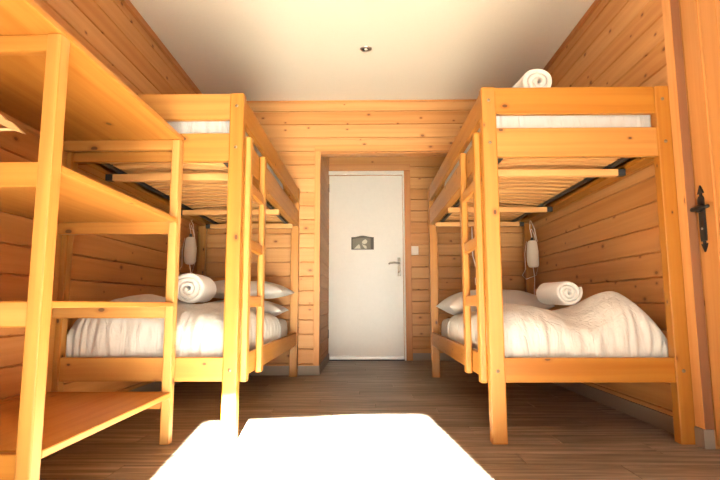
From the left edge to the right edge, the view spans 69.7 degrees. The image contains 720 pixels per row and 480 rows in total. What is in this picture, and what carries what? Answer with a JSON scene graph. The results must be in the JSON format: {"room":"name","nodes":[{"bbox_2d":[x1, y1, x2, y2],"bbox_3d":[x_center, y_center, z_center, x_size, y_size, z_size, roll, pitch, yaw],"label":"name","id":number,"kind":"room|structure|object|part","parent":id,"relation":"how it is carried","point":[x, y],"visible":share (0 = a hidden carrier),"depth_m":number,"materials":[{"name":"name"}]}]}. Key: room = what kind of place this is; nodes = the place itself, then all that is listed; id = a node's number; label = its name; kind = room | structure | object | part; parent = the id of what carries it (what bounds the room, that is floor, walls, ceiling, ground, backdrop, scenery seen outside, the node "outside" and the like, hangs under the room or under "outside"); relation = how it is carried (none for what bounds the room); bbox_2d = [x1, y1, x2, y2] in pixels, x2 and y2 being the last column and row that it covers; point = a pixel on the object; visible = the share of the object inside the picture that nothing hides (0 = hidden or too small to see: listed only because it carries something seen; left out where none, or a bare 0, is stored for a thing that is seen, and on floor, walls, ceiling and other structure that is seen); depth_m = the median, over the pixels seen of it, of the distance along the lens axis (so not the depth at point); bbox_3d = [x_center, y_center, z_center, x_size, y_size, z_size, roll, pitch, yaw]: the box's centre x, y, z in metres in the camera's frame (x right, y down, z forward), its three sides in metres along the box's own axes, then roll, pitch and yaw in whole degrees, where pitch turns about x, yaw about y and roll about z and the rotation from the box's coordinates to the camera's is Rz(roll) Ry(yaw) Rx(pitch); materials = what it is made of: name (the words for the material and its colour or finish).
{"room":"bunk bedroom","nodes":[
{"label":"bunk bedroom","id":0,"kind":"room"},
{"bbox_2d":[0,0,197,402],"bbox_3d":[-1.459,-0.472,1.149,0.060,2.415,6.930,0,-7,1],"label":"wall","id":1,"kind":"structure","parent":0,"point":[106,268],"depth_m":2.80,"materials":[{"name":"brown wood"}]},
{"bbox_2d":[127,382,179,391],"bbox_3d":[-1.420,0.696,1.069,0.010,0.076,6.660,0,-7,1],"label":"baseboard","id":2,"kind":"structure","parent":1,"relation":"attached to","point":[154,386],"depth_m":3.44,"materials":[{"name":"wood"}]},
{"bbox_2d":[120,0,201,93],"bbox_3d":[-1.421,-1.640,1.364,0.022,0.045,6.670,0,-7,1],"label":"trim","id":3,"kind":"structure","parent":1,"relation":"attached to","point":[127,3],"depth_m":3.56,"materials":[{"name":"brown wood"}]},
{"bbox_2d":[320,157,328,362],"bbox_3d":[-0.380,0.013,5.083,0.060,2.415,1.118,0,-7,1],"label":"wall","id":4,"kind":"structure","parent":0,"point":[325,160],"depth_m":5.12,"materials":[{"name":"brown wood"}]},
{"bbox_2d":[319,353,328,373],"bbox_3d":[-0.339,1.172,4.927,0.012,0.076,1.117,0,-7,1],"label":"baseboard","id":5,"kind":"structure","parent":4,"relation":"attached to","point":[325,361],"depth_m":4.86,"materials":[{"name":"wood"}]},
{"bbox_2d":[130,0,594,100],"bbox_3d":[0.029,-1.649,1.832,3.030,0.080,8.130,0,-7,1],"label":"ceiling","id":6,"kind":"structure","parent":0,"point":[262,50],"depth_m":3.65,"materials":[{"name":"paint"}]},
{"bbox_2d":[360,46,371,51],"bbox_3d":[0.043,-1.370,3.717,0.088,0.009,0.088,0,-7,1],"label":"recessed light","id":7,"kind":"object","parent":6,"relation":"in","point":[363,48],"visible":1,"depth_m":3.71,"materials":[{"name":"metal"}]},
{"bbox_2d":[205,101,524,365],"bbox_3d":[0.037,-0.052,4.571,2.850,2.415,0.120,0,-7,1],"label":"wall","id":8,"kind":"structure","parent":0,"point":[294,130],"depth_m":4.61,"materials":[{"name":"brown wood"}]},
{"bbox_2d":[248,366,319,374],"bbox_3d":[-0.858,1.104,4.372,1.034,0.076,0.012,0,-7,1],"label":"baseboard","id":9,"kind":"structure","parent":8,"relation":"attached to","point":[267,370],"depth_m":4.36,"materials":[{"name":"wood"}]},
{"bbox_2d":[313,152,320,365],"bbox_3d":[-0.374,0.139,4.492,0.052,1.862,0.024,0,-7,1],"label":"trim","id":10,"kind":"structure","parent":8,"relation":"attached to","point":[317,178],"depth_m":4.47,"materials":[{"name":"brown wood"}]},
{"bbox_2d":[247,99,475,102],"bbox_3d":[0.035,-1.249,4.653,2.810,0.018,0.012,0,-7,1],"label":"trim","id":11,"kind":"structure","parent":8,"relation":"attached to","point":[438,100],"depth_m":4.65,"materials":[{"name":"brown wood"}]},
{"bbox_2d":[315,145,451,151],"bbox_3d":[0.383,-0.815,4.600,1.572,0.055,0.026,0,-7,1],"label":"trim","id":12,"kind":"structure","parent":8,"relation":"attached to","point":[332,148],"depth_m":4.59,"materials":[{"name":"brown wood"}]},
{"bbox_2d":[321,152,447,156],"bbox_3d":[0.410,-0.773,4.662,1.520,0.012,0.108,0,-7,1],"label":"trim","id":13,"kind":"structure","parent":8,"relation":"attached to","point":[323,154],"depth_m":4.65,"materials":[{"name":"brown wood"}]},
{"bbox_2d":[39,360,719,479],"bbox_3d":[0.036,0.830,1.549,3.030,0.080,8.080,0,-7,1],"label":"floor","id":14,"kind":"structure","parent":0,"point":[352,420],"depth_m":2.33,"materials":[{"name":"brown wood"}]},
{"bbox_2d":[0,0,183,479],"bbox_3d":[-1.119,0.093,1.456,0.583,1.366,1.766,0,-7,1],"label":"shelf unit","id":15,"kind":"object","parent":14,"relation":"on","point":[50,82],"visible":1,"depth_m":1.75,"materials":[{"name":"brown wood"}]},
{"bbox_3d":[-1.119,0.582,1.320,0.503,0.071,0.026,0,-7,1],"label":"rail","id":16,"kind":"part","parent":15,"relation":"part of","materials":[{"name":"brown wood"}]},
{"bbox_2d":[0,114,24,133],"bbox_3d":[-1.199,-0.423,1.541,0.420,0.223,0.016,0,-7,1],"label":"hanger","id":17,"kind":"object","parent":15,"relation":"hanging from","point":[10,126],"visible":1,"depth_m":1.52,"materials":[{"name":"brown wood"}]},
{"bbox_3d":[-1.120,0.197,1.367,0.503,0.068,0.026,0,-7,1],"label":"rail","id":18,"kind":"part","parent":15,"relation":"part of","materials":[{"name":"brown wood"}]},
{"bbox_3d":[-1.121,-0.175,1.414,0.503,0.069,0.026,0,-7,1],"label":"rail","id":19,"kind":"part","parent":15,"relation":"part of","materials":[{"name":"brown wood"}]},
{"bbox_3d":[-1.122,-0.549,1.460,0.503,0.049,0.026,0,-7,1],"label":"rail","id":20,"kind":"part","parent":15,"relation":"part of","materials":[{"name":"brown wood"}]},
{"bbox_3d":[-0.849,0.093,1.379,0.040,1.345,0.046,0,-7,1],"label":"post","id":21,"kind":"part","parent":15,"relation":"part of","materials":[{"name":"brown wood"}]},
{"bbox_3d":[-1.381,0.211,2.311,0.040,1.345,0.046,0,-7,1],"label":"post","id":22,"kind":"part","parent":15,"relation":"part of","materials":[{"name":"brown wood"}]},
{"bbox_3d":[-1.113,0.614,1.788,0.581,0.022,0.887,0,-7,1],"label":"shelf","id":23,"kind":"part","parent":15,"relation":"part of","materials":[{"name":"brown wood"}]},
{"bbox_3d":[-1.115,-0.143,1.882,0.581,0.020,0.887,0,-7,1],"label":"shelf","id":24,"kind":"part","parent":15,"relation":"part of","materials":[{"name":"brown wood"}]},
{"bbox_3d":[-1.121,-0.574,1.539,0.581,0.021,1.766,0,-7,1],"label":"shelf","id":25,"kind":"part","parent":15,"relation":"part of","materials":[{"name":"brown wood"}]},
{"bbox_3d":[-1.108,0.697,2.248,0.503,0.071,0.026,0,-7,1],"label":"rail","id":26,"kind":"part","parent":15,"relation":"part of","materials":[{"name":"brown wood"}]},
{"bbox_3d":[-1.109,0.312,2.295,0.503,0.068,0.026,0,-7,1],"label":"rail","id":27,"kind":"part","parent":15,"relation":"part of","materials":[{"name":"brown wood"}]},
{"bbox_3d":[-1.114,0.230,1.836,0.581,0.019,0.887,0,-7,1],"label":"shelf","id":28,"kind":"part","parent":15,"relation":"part of","materials":[{"name":"brown wood"}]},
{"bbox_3d":[-1.110,-0.060,2.342,0.503,0.069,0.026,0,-7,1],"label":"rail","id":29,"kind":"part","parent":15,"relation":"part of","materials":[{"name":"brown wood"}]},
{"bbox_3d":[-1.111,-0.433,2.388,0.503,0.049,0.026,0,-7,1],"label":"rail","id":30,"kind":"part","parent":15,"relation":"part of","materials":[{"name":"brown wood"}]},
{"bbox_3d":[-0.838,0.208,2.305,0.040,1.345,0.046,0,-7,1],"label":"post","id":31,"kind":"part","parent":15,"relation":"part of","materials":[{"name":"brown wood"}]},
{"bbox_2d":[51,93,299,441],"bbox_3d":[-0.949,0.221,3.374,0.888,1.585,2.072,0,-7,1],"label":"bunk bed","id":32,"kind":"object","parent":14,"relation":"on","point":[226,184],"visible":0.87,"depth_m":2.44,"materials":[{"name":"brown wood"}]},
{"bbox_3d":[-1.371,0.098,2.378,0.066,1.585,0.052,0,-7,1],"label":"post","id":33,"kind":"part","parent":32,"relation":"part of","materials":[{"name":"brown wood"}]},
{"bbox_3d":[-1.374,-0.304,3.445,0.028,0.137,1.970,0,-7,1],"label":"rail","id":34,"kind":"part","parent":32,"relation":"part of","materials":[{"name":"brown wood"}]},
{"bbox_3d":[-0.973,0.577,2.310,0.732,0.105,0.028,0,-7,1],"label":"rail","id":35,"kind":"part","parent":32,"relation":"part of","materials":[{"name":"brown wood"}]},
{"bbox_3d":[-0.976,-0.431,2.435,0.732,0.137,0.028,0,-7,1],"label":"rail","id":36,"kind":"part","parent":32,"relation":"part of","materials":[{"name":"brown wood"}]},
{"bbox_2d":[180,220,195,272],"bbox_3d":[-1.340,0.129,4.011,0.139,0.586,0.070,0,-7,1],"label":"bedside lamp","id":37,"kind":"object","parent":32,"relation":"hanging from","point":[190,242],"visible":0.91,"depth_m":3.99,"materials":[{"name":"beige fabric"}]},
{"bbox_3d":[-1.319,0.082,4.016,0.092,0.216,0.070,0,-7,1],"label":"lamp shade","id":38,"kind":"part","parent":37,"relation":"part of","materials":[{"name":"beige fabric"}]},
{"bbox_3d":[-1.347,0.347,4.381,0.066,1.585,0.052,0,-7,1],"label":"post","id":39,"kind":"part","parent":32,"relation":"part of","materials":[{"name":"brown wood"}]},
{"bbox_3d":[-0.578,0.095,2.369,0.066,1.585,0.052,0,-7,1],"label":"post","id":40,"kind":"part","parent":32,"relation":"part of","materials":[{"name":"brown wood"}]},
{"bbox_3d":[-0.952,-0.181,4.446,0.732,0.137,0.028,0,-7,1],"label":"rail","id":41,"kind":"part","parent":32,"relation":"part of","materials":[{"name":"brown wood"}]},
{"bbox_3d":[-0.551,0.700,3.311,0.028,0.105,1.970,0,-7,1],"label":"rail","id":42,"kind":"part","parent":32,"relation":"part of","materials":[{"name":"brown wood"}]},
{"bbox_3d":[-0.554,-0.308,3.436,0.028,0.137,1.970,0,-7,1],"label":"rail","id":43,"kind":"part","parent":32,"relation":"part of","materials":[{"name":"brown wood"}]},
{"bbox_3d":[-0.555,-0.501,3.460,0.028,0.121,1.970,0,-7,1],"label":"guard rail","id":44,"kind":"part","parent":32,"relation":"part of","materials":[{"name":"brown wood"}]},
{"bbox_2d":[278,319,286,336],"bbox_3d":[-0.959,0.616,3.342,0.722,0.165,1.948,0,-7,1],"label":"mattress","id":45,"kind":"object","parent":32,"relation":"on","point":[283,323],"visible":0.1,"depth_m":4.05,"materials":[{"name":"fabric"}]},
{"bbox_2d":[65,294,280,356],"bbox_3d":[-0.965,0.482,3.042,0.787,0.313,1.366,0,-7,1],"label":"duvet","id":46,"kind":"object","parent":45,"relation":"on","point":[199,327],"visible":0.49,"depth_m":2.38,"materials":[{"name":"grey fabric"}]},
{"bbox_2d":[178,273,215,302],"bbox_3d":[-0.885,0.263,2.800,0.156,0.155,0.290,0,-7,-2],"label":"rolled towel","id":47,"kind":"object","parent":46,"relation":"on","point":[192,288],"visible":0.98,"depth_m":2.67,"materials":[{"name":"white fabric"}]},
{"bbox_2d":[203,300,287,315],"bbox_3d":[-0.927,0.537,4.006,0.700,0.152,0.460,0,-7,-1],"label":"pillow","id":48,"kind":"object","parent":45,"relation":"on","point":[272,308],"visible":0.27,"depth_m":3.83,"materials":[{"name":"grey fabric"}]},
{"bbox_2d":[213,280,294,298],"bbox_3d":[-0.917,0.389,4.034,0.740,0.154,0.480,1,-7,4],"label":"pillow","id":49,"kind":"object","parent":48,"relation":"on","point":[272,290],"visible":0.43,"depth_m":3.84,"materials":[{"name":"grey fabric"}]},
{"bbox_3d":[-0.554,0.343,4.372,0.066,1.585,0.052,0,-7,1],"label":"post","id":50,"kind":"part","parent":32,"relation":"part of","materials":[{"name":"brown wood"}]},
{"bbox_3d":[-0.962,-0.366,3.464,0.722,0.152,1.948,0,-7,1],"label":"mattress","id":51,"kind":"object","parent":32,"relation":"on","visible":0},
{"bbox_2d":[167,121,282,188],"bbox_3d":[-0.968,-0.502,3.165,0.784,0.212,1.366,0,-7,1],"label":"duvet","id":52,"kind":"object","parent":51,"relation":"on","point":[194,126],"visible":0.1,"depth_m":2.48,"materials":[{"name":"grey fabric"}]},
{"bbox_2d":[428,86,695,444],"bbox_3d":[0.988,0.207,3.307,0.888,1.585,2.072,0,-7,1],"label":"bunk bed","id":53,"kind":"object","parent":14,"relation":"on","point":[508,177],"visible":0.96,"depth_m":2.36,"materials":[{"name":"brown wood"}]},
{"bbox_3d":[0.617,0.333,4.314,0.066,1.585,0.052,0,-7,1],"label":"post","id":54,"kind":"part","parent":53,"relation":"part of","materials":[{"name":"brown wood"}]},
{"bbox_2d":[441,318,449,337],"bbox_3d":[1.001,0.602,3.275,0.722,0.165,1.948,0,-7,1],"label":"mattress","id":55,"kind":"object","parent":53,"relation":"on","point":[445,321],"visible":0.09,"depth_m":4.00,"materials":[{"name":"fabric"}]},
{"bbox_2d":[436,290,553,314],"bbox_3d":[1.002,0.486,3.938,0.760,0.225,0.540,0,-7,-2],"label":"pillow","id":56,"kind":"object","parent":55,"relation":"on","point":[453,304],"visible":0.5,"depth_m":3.72,"materials":[{"name":"grey fabric"}]},
{"bbox_2d":[447,291,667,356],"bbox_3d":[0.999,0.466,2.976,0.786,0.318,1.366,0,-7,1],"label":"duvet","id":57,"kind":"object","parent":55,"relation":"on","point":[608,323],"visible":0.84,"depth_m":2.32,"materials":[{"name":"grey fabric"}]},
{"bbox_2d":[536,281,582,304],"bbox_3d":[1.059,0.285,2.755,0.143,0.123,0.239,1,-7,-8],"label":"rolled towel","id":58,"kind":"object","parent":57,"relation":"on","point":[566,292],"visible":1,"depth_m":2.65,"materials":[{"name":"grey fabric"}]},
{"bbox_3d":[0.590,-0.512,3.402,0.028,0.121,1.970,0,-7,1],"label":"guard rail","id":59,"kind":"part","parent":53,"relation":"part of","materials":[{"name":"brown wood"}]},
{"bbox_3d":[0.590,-0.319,3.378,0.028,0.137,1.970,0,-7,1],"label":"rail","id":60,"kind":"part","parent":53,"relation":"part of","materials":[{"name":"brown wood"}]},
{"bbox_3d":[0.593,0.690,3.253,0.028,0.105,1.970,0,-7,1],"label":"rail","id":61,"kind":"part","parent":53,"relation":"part of","materials":[{"name":"brown wood"}]},
{"bbox_2d":[471,227,475,284],"bbox_3d":[0.932,0.160,4.207,0.042,0.538,0.020,0,-7,1],"label":"cord","id":62,"kind":"object","parent":53,"relation":"hanging from","point":[471,227],"visible":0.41,"depth_m":4.21,"materials":[{"name":"white plastic"}]},
{"bbox_3d":[1.012,-0.196,4.379,0.732,0.137,0.028,0,-7,1],"label":"rail","id":63,"kind":"part","parent":53,"relation":"part of","materials":[{"name":"brown wood"}]},
{"bbox_3d":[0.593,0.084,2.311,0.066,1.585,0.052,0,-7,1],"label":"post","id":64,"kind":"part","parent":53,"relation":"part of","materials":[{"name":"brown wood"}]},
{"bbox_3d":[1.411,0.329,4.305,0.066,1.585,0.052,0,-7,1],"label":"post","id":65,"kind":"part","parent":53,"relation":"part of","materials":[{"name":"brown wood"}]},
{"bbox_2d":[522,222,538,294],"bbox_3d":[1.349,0.145,4.098,0.139,0.610,0.070,0,-7,1],"label":"bedside lamp","id":66,"kind":"object","parent":53,"relation":"hanging from","point":[532,247],"visible":1,"depth_m":4.08,"materials":[{"name":"beige fabric"}]},
{"bbox_3d":[1.349,0.111,4.102,0.139,0.403,0.005,0,-7,1],"label":"loop cord","id":67,"kind":"part","parent":66,"relation":"part of","materials":[{"name":"white plastic"}]},
{"bbox_3d":[1.369,0.110,4.102,0.092,0.216,0.070,0,-7,1],"label":"lamp shade","id":68,"kind":"part","parent":66,"relation":"part of","materials":[{"name":"beige fabric"}]},
{"bbox_3d":[0.988,-0.445,2.368,0.732,0.137,0.028,0,-7,1],"label":"rail","id":69,"kind":"part","parent":53,"relation":"part of","materials":[{"name":"brown wood"}]},
{"bbox_3d":[0.991,0.563,2.243,0.732,0.105,0.028,0,-7,1],"label":"rail","id":70,"kind":"part","parent":53,"relation":"part of","materials":[{"name":"brown wood"}]},
{"bbox_3d":[1.410,-0.322,3.369,0.028,0.137,1.970,0,-7,1],"label":"rail","id":71,"kind":"part","parent":53,"relation":"part of","materials":[{"name":"brown wood"}]},
{"bbox_3d":[1.387,0.081,2.302,0.066,1.585,0.052,0,-7,1],"label":"post","id":72,"kind":"part","parent":53,"relation":"part of","materials":[{"name":"brown wood"}]},
{"bbox_3d":[0.998,-0.380,3.397,0.722,0.152,1.948,0,-7,1],"label":"mattress","id":73,"kind":"object","parent":53,"relation":"on","visible":0},
{"bbox_2d":[444,115,650,186],"bbox_3d":[0.995,-0.534,3.100,0.784,0.247,1.367,0,-7,1],"label":"duvet","id":74,"kind":"object","parent":73,"relation":"on","point":[564,121],"visible":0.15,"depth_m":2.42,"materials":[{"name":"grey fabric"}]},
{"bbox_2d":[512,69,551,87],"bbox_3d":[0.861,-0.770,2.665,0.151,0.126,0.271,0,-7,-5],"label":"rolled towel","id":75,"kind":"object","parent":74,"relation":"on","point":[534,78],"visible":0.41,"depth_m":2.54,"materials":[{"name":"grey fabric"}]},
{"bbox_2d":[327,156,484,359],"bbox_3d":[0.560,0.081,5.657,1.910,2.415,0.060,0,-7,1],"label":"wall","id":76,"kind":"structure","parent":0,"point":[423,169],"depth_m":5.61,"materials":[{"name":"brown wood"}]},
{"bbox_2d":[328,164,412,360],"bbox_3d":[0.103,0.217,5.569,0.904,2.126,0.096,0,-7,1],"label":"door","id":77,"kind":"structure","parent":76,"relation":"attached to","point":[370,319],"depth_m":5.58,"materials":[{"name":"white paint"}]},
{"bbox_2d":[351,236,373,249],"bbox_3d":[0.028,0.029,5.613,0.244,0.152,0.008,0,-7,1],"label":"plaque","id":78,"kind":"object","parent":77,"relation":"attached to","point":[360,242],"visible":1,"depth_m":5.61,"materials":[{"name":"grey metal"}]},
{"bbox_2d":[352,238,370,248],"bbox_3d":[0.017,0.034,5.610,0.197,0.120,0.001,0,-7,1],"label":"picture","id":79,"kind":"object","parent":78,"relation":"attached to","point":[357,243],"depth_m":5.61},
{"bbox_3d":[0.068,-0.741,5.717,0.828,0.040,0.034,0,-7,1],"label":"frame","id":80,"kind":"part","parent":77,"relation":"part of","materials":[{"name":"white paint"}]},
{"bbox_3d":[0.104,-0.798,5.720,0.896,0.074,0.042,0,-7,1],"label":"casing","id":81,"kind":"part","parent":77,"relation":"part of","materials":[{"name":"brown wood"}]},
{"bbox_3d":[0.422,0.289,5.575,0.030,0.200,0.010,0,-7,1],"label":"handle","id":82,"kind":"part","parent":77,"relation":"part of","materials":[{"name":"metal"}]},
{"bbox_3d":[0.479,0.276,5.586,0.016,2.012,0.034,0,-7,1],"label":"frame","id":83,"kind":"part","parent":77,"relation":"part of","materials":[{"name":"white paint"}]},
{"bbox_3d":[0.521,0.255,5.584,0.068,2.052,0.042,0,-7,1],"label":"casing","id":84,"kind":"part","parent":77,"relation":"part of","materials":[{"name":"brown wood"}]},
{"bbox_2d":[411,246,417,254],"bbox_3d":[0.595,0.114,5.615,0.080,0.096,0.014,0,-7,1],"label":"light switch","id":85,"kind":"object","parent":76,"relation":"attached to","point":[414,249],"visible":1,"depth_m":5.61,"materials":[{"name":"white plastic"}]},
{"bbox_2d":[413,353,454,360],"bbox_3d":[1.010,1.236,5.472,0.935,0.076,0.012,0,-7,1],"label":"baseboard","id":86,"kind":"structure","parent":76,"relation":"attached to","point":[416,356],"depth_m":5.47,"materials":[{"name":"wood"}]},
{"bbox_2d":[532,0,719,448],"bbox_3d":[1.485,-0.131,3.970,0.060,2.415,3.438,0,-7,1],"label":"wall","id":87,"kind":"structure","parent":0,"point":[608,239],"depth_m":2.88,"materials":[{"name":"brown wood"}]},
{"bbox_2d":[543,0,601,70],"bbox_3d":[1.436,-1.381,3.557,0.018,0.035,2.187,0,-7,1],"label":"trim","id":88,"kind":"structure","parent":87,"relation":"attached to","point":[596,3],"depth_m":3.46,"materials":[{"name":"brown wood"}]},
{"bbox_2d":[554,383,673,433],"bbox_3d":[1.446,0.960,3.262,0.010,0.076,2.176,0,-7,1],"label":"baseboard","id":89,"kind":"structure","parent":87,"relation":"attached to","point":[661,420],"depth_m":2.80,"materials":[{"name":"wood"}]},
{"bbox_2d":[661,0,704,428],"bbox_3d":[1.432,-0.377,2.300,0.039,2.337,0.061,0,-7,1],"label":"trim","id":90,"kind":"structure","parent":87,"relation":"attached to","point":[666,10],"depth_m":2.26,"materials":[{"name":"brown wood"}]},
{"bbox_2d":[670,0,714,429],"bbox_3d":[1.433,-0.205,2.245,0.037,1.982,0.004,0,-7,1],"label":"trim","id":91,"kind":"structure","parent":87,"relation":"attached to","point":[674,4],"depth_m":2.23,"materials":[{"name":"brown wood"}]},
{"bbox_2d":[694,426,715,448],"bbox_3d":[1.434,0.822,2.150,0.043,0.076,0.064,0,-7,1],"label":"baseboard","id":92,"kind":"structure","parent":87,"relation":"attached to","point":[705,439],"depth_m":2.12,"materials":[{"name":"wood"}]},
{"bbox_3d":[1.456,-0.615,0.069,0.060,2.415,4.421,0,-7,1],"label":"wall","id":93,"kind":"structure","parent":0,"visible":0},
{"bbox_2d":[679,0,719,446],"bbox_3d":[1.448,-0.220,1.870,0.060,2.045,0.792,0,-7,1],"label":"door","id":94,"kind":"structure","parent":93,"relation":"in","point":[700,19],"depth_m":2.16,"materials":[{"name":"brown wood"}]},
{"bbox_3d":[1.466,-0.227,1.857,0.016,1.805,0.540,0,-7,1],"label":"plank panel","id":95,"kind":"part","parent":94,"relation":"part of","materials":[{"name":"brown wood"}]}
]}

